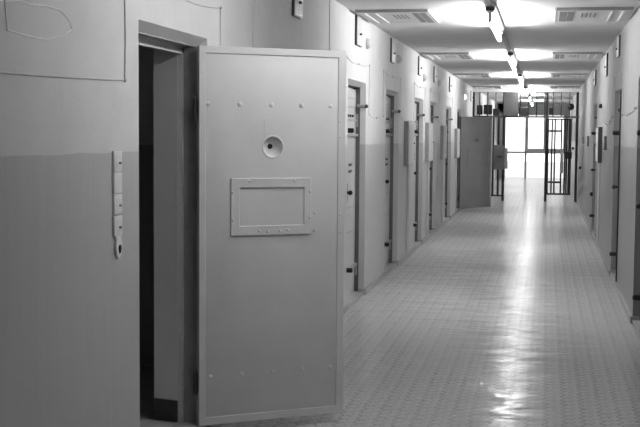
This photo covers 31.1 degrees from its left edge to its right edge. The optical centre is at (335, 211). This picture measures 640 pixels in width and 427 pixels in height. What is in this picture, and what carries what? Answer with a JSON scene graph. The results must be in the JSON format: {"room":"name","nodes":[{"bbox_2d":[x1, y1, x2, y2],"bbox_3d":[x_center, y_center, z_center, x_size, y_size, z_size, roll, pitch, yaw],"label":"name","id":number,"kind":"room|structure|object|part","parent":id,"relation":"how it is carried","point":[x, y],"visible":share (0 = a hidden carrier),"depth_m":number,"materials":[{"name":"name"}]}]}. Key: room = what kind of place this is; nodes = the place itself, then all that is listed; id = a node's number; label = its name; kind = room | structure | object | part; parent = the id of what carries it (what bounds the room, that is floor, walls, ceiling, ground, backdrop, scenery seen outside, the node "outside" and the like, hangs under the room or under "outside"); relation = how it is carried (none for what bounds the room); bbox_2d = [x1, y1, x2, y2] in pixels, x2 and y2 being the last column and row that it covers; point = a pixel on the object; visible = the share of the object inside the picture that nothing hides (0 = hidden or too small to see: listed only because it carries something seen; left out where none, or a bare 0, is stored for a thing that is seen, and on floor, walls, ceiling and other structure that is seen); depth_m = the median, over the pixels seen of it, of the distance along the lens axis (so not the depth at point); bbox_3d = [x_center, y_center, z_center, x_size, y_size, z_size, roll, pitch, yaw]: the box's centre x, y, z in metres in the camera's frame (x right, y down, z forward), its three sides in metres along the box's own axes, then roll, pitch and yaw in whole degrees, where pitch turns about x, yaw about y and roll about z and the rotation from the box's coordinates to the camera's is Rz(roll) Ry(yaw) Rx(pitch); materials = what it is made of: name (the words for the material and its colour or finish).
{"room":"prison interior","nodes":[
{"label":"prison interior","id":0,"kind":"room"},
{"bbox_2d":[139,46,177,426],"bbox_3d":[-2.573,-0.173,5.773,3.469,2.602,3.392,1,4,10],"label":"doorway","id":1,"kind":"structure","parent":0,"point":[146,84],"depth_m":7.14,"materials":[{"name":"paint"}]},
{"bbox_2d":[0,0,497,426],"bbox_3d":[1.703,-1.088,19.482,0.280,2.602,43.400,1,4,10],"label":"wall","id":2,"kind":"structure","parent":0,"point":[70,351],"depth_m":4.42,"materials":[{"name":"paint"}]},
{"bbox_2d":[4,0,71,40],"bbox_3d":[-0.997,-0.642,3.877,0.006,0.122,0.525,1,4,10],"label":"cable","id":3,"kind":"object","parent":2,"relation":"attached to","point":[5,1],"visible":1,"depth_m":3.83,"materials":[{"name":"grey"}]},
{"bbox_2d":[112,151,121,171],"bbox_3d":[-0.868,-0.201,4.583,0.024,0.084,0.085,1,4,10],"label":"switch plate","id":4,"kind":"object","parent":2,"relation":"attached to","point":[116,155],"visible":1,"depth_m":4.57,"materials":[{"name":"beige plastic"}]},
{"bbox_2d":[112,172,121,193],"bbox_3d":[-0.874,-0.116,4.590,0.013,0.082,0.085,1,4,10],"label":"switch plate","id":5,"kind":"object","parent":2,"relation":"attached to","point":[116,177],"visible":1,"depth_m":4.57,"materials":[{"name":"grey metal"}]},
{"bbox_2d":[112,215,121,236],"bbox_3d":[-0.870,0.056,4.601,0.024,0.081,0.085,1,4,10],"label":"switch plate","id":6,"kind":"object","parent":2,"relation":"attached to","point":[116,220],"visible":1,"depth_m":4.58,"materials":[{"name":"grey metal"}]},
{"bbox_2d":[112,193,121,214],"bbox_3d":[-0.869,-0.032,4.595,0.024,0.080,0.085,1,4,10],"label":"switch plate","id":7,"kind":"object","parent":2,"relation":"attached to","point":[116,198],"visible":1,"depth_m":4.57,"materials":[{"name":"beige plastic"}]},
{"bbox_2d":[114,235,121,258],"bbox_3d":[-0.873,0.133,4.611,0.018,0.112,0.068,1,4,10],"label":"switch","id":8,"kind":"object","parent":2,"relation":"attached to","point":[117,239],"visible":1,"depth_m":4.60,"materials":[{"name":"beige plastic"}]},
{"bbox_2d":[153,49,177,421],"bbox_3d":[-0.865,0.144,5.885,0.137,1.983,0.112,1,4,10],"label":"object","id":9,"kind":"structure","parent":2,"relation":"attached to","point":[165,64],"depth_m":5.86,"materials":[{"name":"metal"}]},
{"bbox_3d":[-0.880,1.020,5.923,0.157,0.110,0.049,3,5,30],"label":"skirting","id":10,"kind":"part","parent":9,"relation":"part of","materials":[{"name":"metal"}]},
{"bbox_2d":[138,32,205,426],"bbox_3d":[-0.818,0.179,5.386,0.157,2.003,1.000,1,4,10],"label":"trim","id":11,"kind":"structure","parent":2,"relation":"attached to","point":[187,54],"depth_m":5.84,"materials":[{"name":"metal"}]},
{"bbox_2d":[0,0,452,123],"bbox_3d":[0.363,-1.371,11.253,0.012,0.910,19.403,1,4,10],"label":"cable","id":12,"kind":"object","parent":2,"relation":"attached to","point":[220,7],"visible":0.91,"depth_m":4.65,"materials":[{"name":"paint"}]},
{"bbox_2d":[193,45,345,425],"bbox_3d":[-0.339,0.122,5.938,0.820,1.917,0.056,-1,4,-23],"label":"door","id":13,"kind":"structure","parent":2,"relation":"in","point":[270,121],"depth_m":5.92,"materials":[{"name":"grey metal"}]},
{"bbox_2d":[292,0,302,18],"bbox_3d":[-0.251,-1.443,7.781,0.040,0.253,0.264,1,4,10],"label":"wall box","id":14,"kind":"object","parent":2,"relation":"attached to","point":[297,5],"visible":1,"depth_m":7.74,"materials":[{"name":"paint"}]},
{"bbox_2d":[196,176,496,426],"bbox_3d":[1.813,0.182,19.557,0.073,0.060,43.016,1,4,10],"label":"baseboard","id":15,"kind":"structure","parent":2,"relation":"attached to","point":[400,260],"depth_m":13.41,"materials":[{"name":"paint"}]},
{"bbox_2d":[346,84,363,307],"bbox_3d":[0.113,-0.166,10.475,0.157,2.003,1.008,1,4,10],"label":"trim","id":16,"kind":"structure","parent":2,"relation":"attached to","point":[352,298],"depth_m":10.93,"materials":[{"name":"metal"}]},
{"bbox_2d":[346,88,367,297],"bbox_3d":[0.136,-0.165,10.480,0.174,1.921,0.966,1,4,10],"label":"door","id":17,"kind":"structure","parent":2,"relation":"in","point":[351,266],"depth_m":10.73,"materials":[{"name":"metal"}]},
{"bbox_3d":[0.085,0.514,10.155,0.129,0.046,0.046,1,4,10],"label":"bolt handle","id":18,"kind":"part","parent":17,"relation":"part of","materials":[{"name":"black metal"}]},
{"bbox_3d":[0.070,-0.166,10.481,0.045,1.921,0.946,1,4,10],"label":"door","id":19,"kind":"part","parent":17,"relation":"part of","materials":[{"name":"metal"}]},
{"bbox_3d":[0.096,-0.713,10.070,0.129,0.046,0.046,1,4,10],"label":"bolt handle","id":20,"kind":"part","parent":17,"relation":"part of","materials":[{"name":"black metal"}]},
{"bbox_2d":[355,15,362,46],"bbox_3d":[0.213,-1.620,10.318,0.040,0.263,0.294,1,4,10],"label":"wall box","id":21,"kind":"object","parent":2,"relation":"attached to","point":[358,20],"visible":1,"depth_m":10.25,"materials":[{"name":"paint"}]},
{"bbox_2d":[366,38,371,48],"bbox_3d":[0.303,-1.587,10.841,0.074,0.104,0.104,1,4,10],"label":"lamp","id":22,"kind":"object","parent":2,"relation":"attached to","point":[368,41],"visible":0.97,"depth_m":10.81,"materials":[{"name":"paint"}]},
{"bbox_2d":[384,94,396,274],"bbox_3d":[0.550,-0.328,12.864,0.157,2.003,1.078,1,4,10],"label":"trim","id":23,"kind":"structure","parent":2,"relation":"attached to","point":[390,266],"depth_m":13.36,"materials":[{"name":"metal"}]},
{"bbox_2d":[384,97,400,265],"bbox_3d":[0.573,-0.327,12.870,0.174,1.921,1.036,1,4,10],"label":"door","id":24,"kind":"structure","parent":2,"relation":"in","point":[387,245],"depth_m":13.19,"materials":[{"name":"metal"}]},
{"bbox_3d":[0.507,-0.328,12.871,0.045,1.921,1.016,1,4,10],"label":"door","id":25,"kind":"part","parent":24,"relation":"part of","materials":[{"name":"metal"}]},
{"bbox_2d":[390,38,395,63],"bbox_3d":[0.632,-1.765,12.610,0.040,0.263,0.284,1,4,10],"label":"wall box","id":26,"kind":"object","parent":2,"relation":"attached to","point":[392,41],"visible":1,"depth_m":12.51,"materials":[{"name":"paint"}]},
{"bbox_2d":[397,54,401,63],"bbox_3d":[0.713,-1.739,13.078,0.074,0.104,0.104,1,4,10],"label":"lamp","id":27,"kind":"object","parent":2,"relation":"attached to","point":[399,58],"visible":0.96,"depth_m":13.04,"materials":[{"name":"paint"}]},
{"bbox_2d":[404,121,414,252],"bbox_3d":[0.903,-0.301,14.180,0.072,1.622,0.600,1,4,10],"label":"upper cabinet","id":28,"kind":"object","parent":2,"relation":"attached to","point":[409,126],"visible":1,"depth_m":14.14,"materials":[{"name":"grey metal"}]},
{"bbox_3d":[0.927,-0.842,14.139,0.008,0.513,0.576,1,4,10],"label":"door","id":29,"kind":"part","parent":28,"relation":"part of","materials":[{"name":"paint"}]},
{"bbox_2d":[413,101,420,249],"bbox_3d":[1.037,-0.509,15.524,0.157,2.003,1.058,1,4,10],"label":"trim","id":30,"kind":"structure","parent":2,"relation":"attached to","point":[416,244],"depth_m":16.01,"materials":[{"name":"metal"}]},
{"bbox_2d":[413,104,424,242],"bbox_3d":[1.059,-0.508,15.529,0.174,1.921,1.016,1,4,10],"label":"door","id":31,"kind":"structure","parent":2,"relation":"in","point":[416,122],"depth_m":15.92,"materials":[{"name":"metal"}]},
{"bbox_3d":[0.994,-0.508,15.531,0.045,1.921,0.996,1,4,10],"label":"door","id":32,"kind":"part","parent":31,"relation":"part of","materials":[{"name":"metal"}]},
{"bbox_2d":[418,56,421,75],"bbox_3d":[1.125,-1.941,15.305,0.040,0.248,0.294,1,4,10],"label":"wall box","id":33,"kind":"object","parent":2,"relation":"attached to","point":[419,57],"visible":1,"depth_m":15.24,"materials":[{"name":"paint"}]},
{"bbox_2d":[425,123,433,235],"bbox_3d":[1.344,-0.468,16.595,0.072,1.629,0.600,1,4,10],"label":"upper cabinet","id":34,"kind":"object","parent":2,"relation":"attached to","point":[429,141],"visible":1,"depth_m":16.53,"materials":[{"name":"grey metal"}]},
{"bbox_3d":[1.369,-1.004,16.554,0.008,0.530,0.576,1,4,10],"label":"door","id":35,"kind":"part","parent":34,"relation":"part of","materials":[{"name":"paint"}]},
{"bbox_2d":[429,105,434,235],"bbox_3d":[1.401,-0.644,17.517,0.157,2.003,1.058,1,4,10],"label":"trim","id":36,"kind":"structure","parent":2,"relation":"attached to","point":[431,231],"depth_m":18.02,"materials":[{"name":"metal"}]},
{"bbox_2d":[429,107,438,219],"bbox_3d":[1.424,-0.643,17.522,0.174,1.921,1.016,1,4,10],"label":"door","id":37,"kind":"structure","parent":2,"relation":"in","point":[430,168],"depth_m":17.96,"materials":[{"name":"metal"}]},
{"bbox_2d":[433,66,436,82],"bbox_3d":[1.505,-2.076,17.381,0.040,0.238,0.264,1,4,10],"label":"wall box","id":38,"kind":"object","parent":2,"relation":"attached to","point":[434,67],"visible":1,"depth_m":17.26,"materials":[{"name":"paint"}]},
{"bbox_2d":[440,126,446,222],"bbox_3d":[1.770,-0.614,18.922,0.072,1.605,0.600,1,4,10],"label":"upper cabinet","id":39,"kind":"object","parent":2,"relation":"attached to","point":[443,129],"visible":1,"depth_m":18.86,"materials":[{"name":"grey metal"}]},
{"bbox_3d":[1.794,-1.142,18.881,0.008,0.521,0.576,1,4,10],"label":"door","id":40,"kind":"part","parent":39,"relation":"part of","materials":[{"name":"paint"}]},
{"bbox_2d":[445,109,449,221],"bbox_3d":[1.897,-0.828,20.231,0.157,2.003,1.088,1,4,10],"label":"trim","id":41,"kind":"structure","parent":2,"relation":"attached to","point":[446,166],"depth_m":20.75,"materials":[{"name":"metal"}]},
{"bbox_2d":[445,118,452,207],"bbox_3d":[1.920,-0.827,20.236,0.174,1.921,1.046,1,4,10],"label":"door","id":42,"kind":"structure","parent":2,"relation":"in","point":[447,118],"depth_m":20.62,"materials":[{"name":"metal"}]},
{"bbox_2d":[449,77,451,91],"bbox_3d":[2.007,-2.233,20.131,0.040,0.258,0.264,1,4,10],"label":"wall box","id":43,"kind":"object","parent":2,"relation":"attached to","point":[450,85],"visible":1,"depth_m":20.05,"materials":[{"name":"paint"}]},
{"bbox_2d":[454,129,459,210],"bbox_3d":[2.294,-0.791,21.789,0.072,1.570,0.600,1,4,10],"label":"upper cabinet","id":44,"kind":"object","parent":2,"relation":"attached to","point":[457,131],"visible":1,"depth_m":21.71,"materials":[{"name":"grey metal"}]},
{"bbox_3d":[2.318,-1.297,21.750,0.008,0.531,0.576,1,4,10],"label":"door","id":45,"kind":"part","parent":44,"relation":"part of","materials":[{"name":"paint"}]},
{"bbox_2d":[456,112,459,211],"bbox_3d":[2.348,-0.995,22.694,0.157,2.003,1.108,1,4,10],"label":"trim","id":46,"kind":"structure","parent":2,"relation":"attached to","point":[457,209],"depth_m":23.22,"materials":[{"name":"metal"}]},
{"bbox_2d":[470,91,472,101],"bbox_3d":[3.071,-2.612,25.948,0.040,0.228,0.514,1,4,10],"label":"wall box","id":47,"kind":"object","parent":2,"relation":"attached to","point":[471,92],"visible":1,"depth_m":25.73,"materials":[{"name":"paint"}]},
{"bbox_2d":[458,117,491,208],"bbox_3d":[2.840,-1.011,23.485,1.000,1.854,0.051,-3,5,-43],"label":"door","id":48,"kind":"structure","parent":2,"relation":"in","point":[475,159],"depth_m":23.46,"materials":[{"name":"metal"}]},
{"bbox_2d":[218,177,639,426],"bbox_3d":[1.189,0.299,19.670,7.329,0.200,43.600,1,4,10],"label":"floor","id":49,"kind":"structure","parent":0,"point":[510,313],"depth_m":8.91,"materials":[{"name":"grey tile"}]},
{"bbox_2d":[472,92,578,201],"bbox_3d":[4.329,-1.493,26.381,2.423,2.500,0.160,1,4,10],"label":"gate","id":50,"kind":"object","parent":49,"relation":"on","point":[499,152],"visible":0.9,"depth_m":26.43,"materials":[{"name":"metal"}]},
{"bbox_3d":[3.170,-1.520,26.622,0.056,2.500,0.044,1,4,10],"label":"post","id":51,"kind":"part","parent":50,"relation":"part of","materials":[{"name":"black metal"}]},
{"bbox_2d":[477,105,482,114],"bbox_3d":[3.331,-2.360,26.617,0.130,0.220,0.120,1,4,10],"label":"junction box","id":52,"kind":"object","parent":50,"relation":"attached to","point":[481,106],"visible":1,"depth_m":26.56,"materials":[{"name":"black metal"}]},
{"bbox_2d":[483,105,491,114],"bbox_3d":[3.513,-2.364,26.584,0.200,0.225,0.120,1,4,10],"label":"junction box","id":53,"kind":"object","parent":50,"relation":"attached to","point":[484,106],"visible":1,"depth_m":26.53,"materials":[{"name":"black metal"}]},
{"bbox_2d":[493,109,498,115],"bbox_3d":[3.699,-2.302,26.554,0.140,0.160,0.120,1,4,10],"label":"junction box","id":54,"kind":"object","parent":50,"relation":"attached to","point":[497,110],"visible":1,"depth_m":26.50,"materials":[{"name":"black metal"}]},
{"bbox_3d":[3.860,-1.505,26.497,0.056,2.500,0.044,1,4,10],"label":"post","id":55,"kind":"part","parent":50,"relation":"part of","materials":[{"name":"black metal"}]},
{"bbox_3d":[3.921,-1.236,26.530,0.080,0.480,0.050,1,4,10],"label":"strike plate","id":56,"kind":"part","parent":50,"relation":"part of","materials":[{"name":"grey metal"}]},
{"bbox_2d":[503,92,518,115],"bbox_3d":[4.009,-2.472,26.338,0.330,0.540,0.070,1,4,10],"label":"panel","id":57,"kind":"object","parent":50,"relation":"attached to","point":[510,98],"visible":1,"depth_m":26.30,"materials":[{"name":"metal"}]},
{"bbox_2d":[519,107,527,115],"bbox_3d":[4.317,-2.309,26.456,0.210,0.203,0.130,1,4,10],"label":"junction box","id":58,"kind":"object","parent":50,"relation":"attached to","point":[524,110],"visible":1,"depth_m":26.39,"materials":[{"name":"black metal"}]},
{"bbox_3d":[4.814,-1.485,26.324,0.056,2.500,0.044,1,4,10],"label":"post","id":59,"kind":"part","parent":50,"relation":"part of","materials":[{"name":"black metal"}]},
{"bbox_2d":[546,119,573,194],"bbox_3d":[5.117,-1.253,26.198,0.600,1.740,0.130,1,4,10],"label":"gate leaf","id":60,"kind":"object","parent":50,"relation":"attached to","point":[567,133],"visible":1,"depth_m":26.21,"materials":[{"name":"black metal"}]},
{"bbox_3d":[5.153,-1.162,26.228,0.065,0.555,0.050,1,4,10],"label":"lock plate","id":61,"kind":"part","parent":60,"relation":"part of","materials":[{"name":"black metal"}]},
{"bbox_2d":[568,104,573,109],"bbox_3d":[5.339,-2.384,26.116,0.150,0.150,0.082,1,4,10],"label":"bell","id":62,"kind":"object","parent":50,"relation":"attached to","point":[570,106],"visible":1,"depth_m":26.09,"materials":[{"name":"black metal"}]},
{"bbox_3d":[5.482,-1.471,26.203,0.056,2.500,0.044,1,4,10],"label":"post","id":63,"kind":"part","parent":50,"relation":"part of","materials":[{"name":"black metal"}]},
{"bbox_2d":[335,0,639,103],"bbox_3d":[1.214,-2.496,19.476,7.329,0.200,43.600,1,4,10],"label":"ceiling","id":64,"kind":"structure","parent":0,"point":[532,33],"depth_m":12.57,"materials":[{"name":"paint"}]},
{"bbox_2d":[355,9,439,22],"bbox_3d":[0.569,-1.753,10.339,0.638,0.028,1.026,1,4,10],"label":"ceiling vent","id":65,"kind":"object","parent":64,"relation":"in","point":[374,15],"visible":1,"depth_m":10.17,"materials":[{"name":"metal"}]},
{"bbox_2d":[412,13,425,21],"bbox_3d":[0.751,-1.741,10.320,0.050,0.004,0.800,1,4,10],"label":"grille","id":66,"kind":"object","parent":65,"relation":"attached to","point":[419,17],"depth_m":10.27,"materials":[{"name":"grey metal"}]},
{"bbox_2d":[419,13,434,22],"bbox_3d":[0.818,-1.741,10.323,0.060,0.004,0.830,1,4,10],"label":"grille","id":67,"kind":"object","parent":65,"relation":"attached to","point":[425,17],"depth_m":10.32,"materials":[{"name":"grey metal"}]},
{"bbox_2d":[421,52,474,58],"bbox_3d":[1.524,-2.107,15.561,0.638,0.028,1.026,1,4,10],"label":"ceiling vent","id":68,"kind":"object","parent":64,"relation":"in","point":[448,55],"visible":1,"depth_m":15.32,"materials":[{"name":"grey metal"}]},
{"bbox_3d":[1.518,-2.111,15.565,0.624,0.022,1.020,1,4,10],"label":"vent plate","id":69,"kind":"part","parent":68,"relation":"part of","materials":[{"name":"metal"}]},
{"bbox_2d":[453,73,491,77],"bbox_3d":[2.479,-2.462,20.783,0.638,0.028,1.026,1,4,10],"label":"ceiling vent","id":70,"kind":"object","parent":64,"relation":"in","point":[459,75],"visible":1,"depth_m":20.54,"materials":[{"name":"grey metal"}]},
{"bbox_3d":[2.473,-2.465,20.787,0.624,0.022,1.020,1,4,10],"label":"vent plate","id":71,"kind":"part","parent":70,"relation":"part of","materials":[{"name":"metal"}]},
{"bbox_2d":[472,86,502,88],"bbox_3d":[3.434,-2.816,26.004,0.638,0.028,1.026,1,4,10],"label":"ceiling vent","id":72,"kind":"object","parent":64,"relation":"in","point":[477,87],"visible":1,"depth_m":25.75,"materials":[{"name":"grey metal"}]},
{"bbox_2d":[485,0,533,103],"bbox_3d":[3.050,-2.342,19.151,0.044,0.029,42.200,1,4,10],"label":"cable trunking","id":73,"kind":"object","parent":64,"relation":"attached to","point":[488,2],"visible":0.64,"depth_m":13.01,"materials":[{"name":"grey metal"}]},
{"bbox_2d":[484,6,503,41],"bbox_3d":[1.418,-1.658,10.240,0.090,0.130,2.010,1,4,10],"label":"lamp","id":74,"kind":"object","parent":73,"relation":"attached to","point":[494,19],"visible":1,"depth_m":9.82,"materials":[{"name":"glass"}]},
{"bbox_2d":[507,52,517,70],"bbox_3d":[2.373,-2.012,15.461,0.090,0.130,2.010,1,4,10],"label":"lamp","id":75,"kind":"object","parent":73,"relation":"attached to","point":[513,61],"visible":1,"depth_m":14.99,"materials":[{"name":"metal"}]},
{"bbox_2d":[517,74,524,85],"bbox_3d":[3.328,-2.366,20.683,0.090,0.130,2.010,1,4,10],"label":"lamp","id":76,"kind":"object","parent":73,"relation":"attached to","point":[521,77],"visible":1,"depth_m":20.16,"materials":[{"name":"metal"}]},
{"bbox_2d":[473,88,579,91],"bbox_3d":[4.350,-2.793,26.320,2.415,0.102,0.120,1,4,10],"label":"beam","id":77,"kind":"structure","parent":64,"relation":"attached to","point":[474,89],"depth_m":26.28,"materials":[{"name":"paint"}]},
{"bbox_2d":[549,86,578,88],"bbox_3d":[5.098,-2.780,25.702,0.638,0.028,1.026,1,4,10],"label":"ceiling vent","id":78,"kind":"object","parent":64,"relation":"in","point":[551,87],"visible":1,"depth_m":25.48,"materials":[{"name":"grey metal"}]},
{"bbox_3d":[5.105,-2.784,25.704,0.624,0.022,1.020,1,4,10],"label":"vent plate","id":79,"kind":"part","parent":78,"relation":"part of","materials":[{"name":"metal"}]},
{"bbox_2d":[550,73,587,77],"bbox_3d":[4.143,-2.426,20.481,0.638,0.028,1.026,1,4,10],"label":"ceiling vent","id":80,"kind":"object","parent":64,"relation":"in","point":[552,75],"visible":1,"depth_m":20.25,"materials":[{"name":"grey metal"}]},
{"bbox_3d":[4.150,-2.429,20.482,0.624,0.022,1.020,1,4,10],"label":"vent plate","id":81,"kind":"part","parent":80,"relation":"part of","materials":[{"name":"metal"}]},
{"bbox_2d":[552,52,602,58],"bbox_3d":[3.187,-2.072,15.259,0.638,0.028,1.026,1,4,10],"label":"ceiling vent","id":82,"kind":"object","parent":64,"relation":"in","point":[555,55],"visible":1,"depth_m":15.08,"materials":[{"name":"grey metal"}]},
{"bbox_3d":[3.195,-2.075,15.261,0.624,0.022,1.020,1,4,10],"label":"vent plate","id":83,"kind":"part","parent":82,"relation":"part of","materials":[{"name":"metal"}]},
{"bbox_2d":[554,7,633,21],"bbox_3d":[2.232,-1.718,10.038,0.638,0.028,1.026,1,4,10],"label":"ceiling vent","id":84,"kind":"object","parent":64,"relation":"in","point":[562,14],"visible":1,"depth_m":9.89,"materials":[{"name":"metal"}]},
{"bbox_2d":[559,12,566,20],"bbox_3d":[1.993,-1.716,10.110,0.060,0.004,0.830,1,4,10],"label":"grille","id":85,"kind":"object","parent":84,"relation":"attached to","point":[562,15],"depth_m":10.07,"materials":[{"name":"grey metal"}]},
{"bbox_2d":[567,12,573,20],"bbox_3d":[2.054,-1.714,10.084,0.050,0.004,0.800,1,4,10],"label":"grille","id":86,"kind":"object","parent":84,"relation":"attached to","point":[570,15],"depth_m":10.07,"materials":[{"name":"grey metal"}]},
{"bbox_2d":[498,104,567,177],"bbox_3d":[6.906,-2.498,40.442,2.975,2.602,0.200,1,4,10],"label":"wall","id":87,"kind":"structure","parent":0,"point":[540,107],"depth_m":40.26,"materials":[{"name":"paint"}]},
{"bbox_2d":[504,112,566,177],"bbox_3d":[6.989,-2.337,40.387,2.195,2.310,0.100,1,4,10],"label":"window","id":88,"kind":"structure","parent":87,"relation":"in","point":[535,151],"depth_m":40.34,"materials":[{"name":"metal"}]},
{"bbox_3d":[7.357,-2.767,40.270,1.309,1.310,0.060,1,4,10],"label":"sash","id":89,"kind":"part","parent":88,"relation":"part of","materials":[{"name":"glass"}]},
{"bbox_2d":[567,6,639,316],"bbox_3d":[4.354,-1.032,19.001,0.280,2.602,43.400,1,4,10],"label":"wall","id":90,"kind":"structure","parent":0,"point":[605,93],"depth_m":12.58,"materials":[{"name":"paint"}]},
{"bbox_2d":[589,117,596,216],"bbox_3d":[3.975,-0.623,17.548,0.214,1.921,1.052,1,4,10],"label":"door","id":91,"kind":"structure","parent":90,"relation":"in","point":[592,133],"depth_m":17.14,"materials":[{"name":"metal"}]},
{"bbox_2d":[593,70,595,85],"bbox_3d":[3.962,-2.047,17.621,0.040,0.228,0.314,1,4,10],"label":"wall box","id":92,"kind":"object","parent":90,"relation":"attached to","point":[594,79],"visible":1,"depth_m":17.54,"materials":[{"name":"paint"}]},
{"bbox_2d":[595,127,602,243],"bbox_3d":[3.530,-0.352,15.530,0.072,1.583,0.600,1,4,10],"label":"upper cabinet","id":93,"kind":"object","parent":90,"relation":"attached to","point":[598,154],"visible":1,"depth_m":15.47,"materials":[{"name":"metal"}]},
{"bbox_3d":[3.516,-0.906,15.495,0.008,0.450,0.576,1,4,10],"label":"door","id":94,"kind":"part","parent":93,"relation":"part of","materials":[{"name":"paint"}]},
{"bbox_2d":[570,185,639,323],"bbox_3d":[4.225,0.233,19.119,0.073,0.060,43.016,1,4,10],"label":"baseboard","id":95,"kind":"structure","parent":90,"relation":"attached to","point":[622,300],"depth_m":12.67,"materials":[{"name":"paint"}]},
{"bbox_2d":[603,136,606,149],"bbox_3d":[3.321,-0.852,14.210,0.033,0.170,0.300,1,4,10],"label":"switch box","id":96,"kind":"object","parent":90,"relation":"attached to","point":[604,137],"visible":1,"depth_m":14.07,"materials":[{"name":"grey metal"}]},
{"bbox_2d":[604,53,607,76],"bbox_3d":[3.347,-1.824,14.259,0.040,0.278,0.264,1,4,10],"label":"wall box","id":97,"kind":"object","parent":90,"relation":"attached to","point":[606,54],"visible":1,"depth_m":14.14,"materials":[{"name":"paint"}]},
{"bbox_2d":[609,108,619,255],"bbox_3d":[2.975,-0.252,12.081,0.214,1.921,1.092,1,4,10],"label":"door","id":98,"kind":"structure","parent":90,"relation":"in","point":[613,132],"depth_m":11.65,"materials":[{"name":"metal"}]},
{"bbox_2d":[610,90,621,284],"bbox_3d":[3.008,-0.251,12.062,0.168,2.003,1.140,1,4,10],"label":"trim","id":99,"kind":"structure","parent":90,"relation":"attached to","point":[613,275],"depth_m":11.53,"materials":[{"name":"metal"}]},
{"bbox_2d":[616,35,620,57],"bbox_3d":[2.921,-1.716,11.925,0.040,0.218,0.314,1,4,10],"label":"wall box","id":100,"kind":"object","parent":90,"relation":"attached to","point":[618,48],"visible":1,"depth_m":11.78,"materials":[{"name":"paint"}]},
{"bbox_2d":[604,68,636,125],"bbox_3d":[2.954,-1.191,12.089,0.014,0.553,5.450,1,4,10],"label":"cable","id":101,"kind":"object","parent":90,"relation":"attached to","point":[622,68],"visible":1,"depth_m":11.25,"materials":[{"name":"paint"}]},
{"bbox_2d":[632,311,639,339],"bbox_3d":[2.434,-0.036,8.895,0.157,2.003,1.023,1,4,10],"label":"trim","id":102,"kind":"structure","parent":90,"relation":"attached to","point":[636,323],"depth_m":9.18,"materials":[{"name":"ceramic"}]},
{"bbox_2d":[632,130,639,300],"bbox_3d":[2.394,-0.037,8.908,0.214,1.921,0.987,1,4,10],"label":"door","id":103,"kind":"structure","parent":90,"relation":"in","point":[634,297],"depth_m":8.57,"materials":[{"name":"metal"}]},
{"bbox_3d":[2.299,0.642,8.587,0.169,0.046,0.046,1,4,10],"label":"bolt handle","id":104,"kind":"part","parent":103,"relation":"part of","materials":[{"name":"black metal"}]},
{"label":"outside","id":105,"kind":"structure","parent":0,"visible":0},
{"bbox_2d":[505,161,563,177],"bbox_3d":[10.075,-1.996,55.281,28.000,0.100,29.600,1,4,10],"label":"ground","id":106,"kind":"structure","parent":105,"point":[515,169],"depth_m":54.58,"materials":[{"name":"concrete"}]}
]}

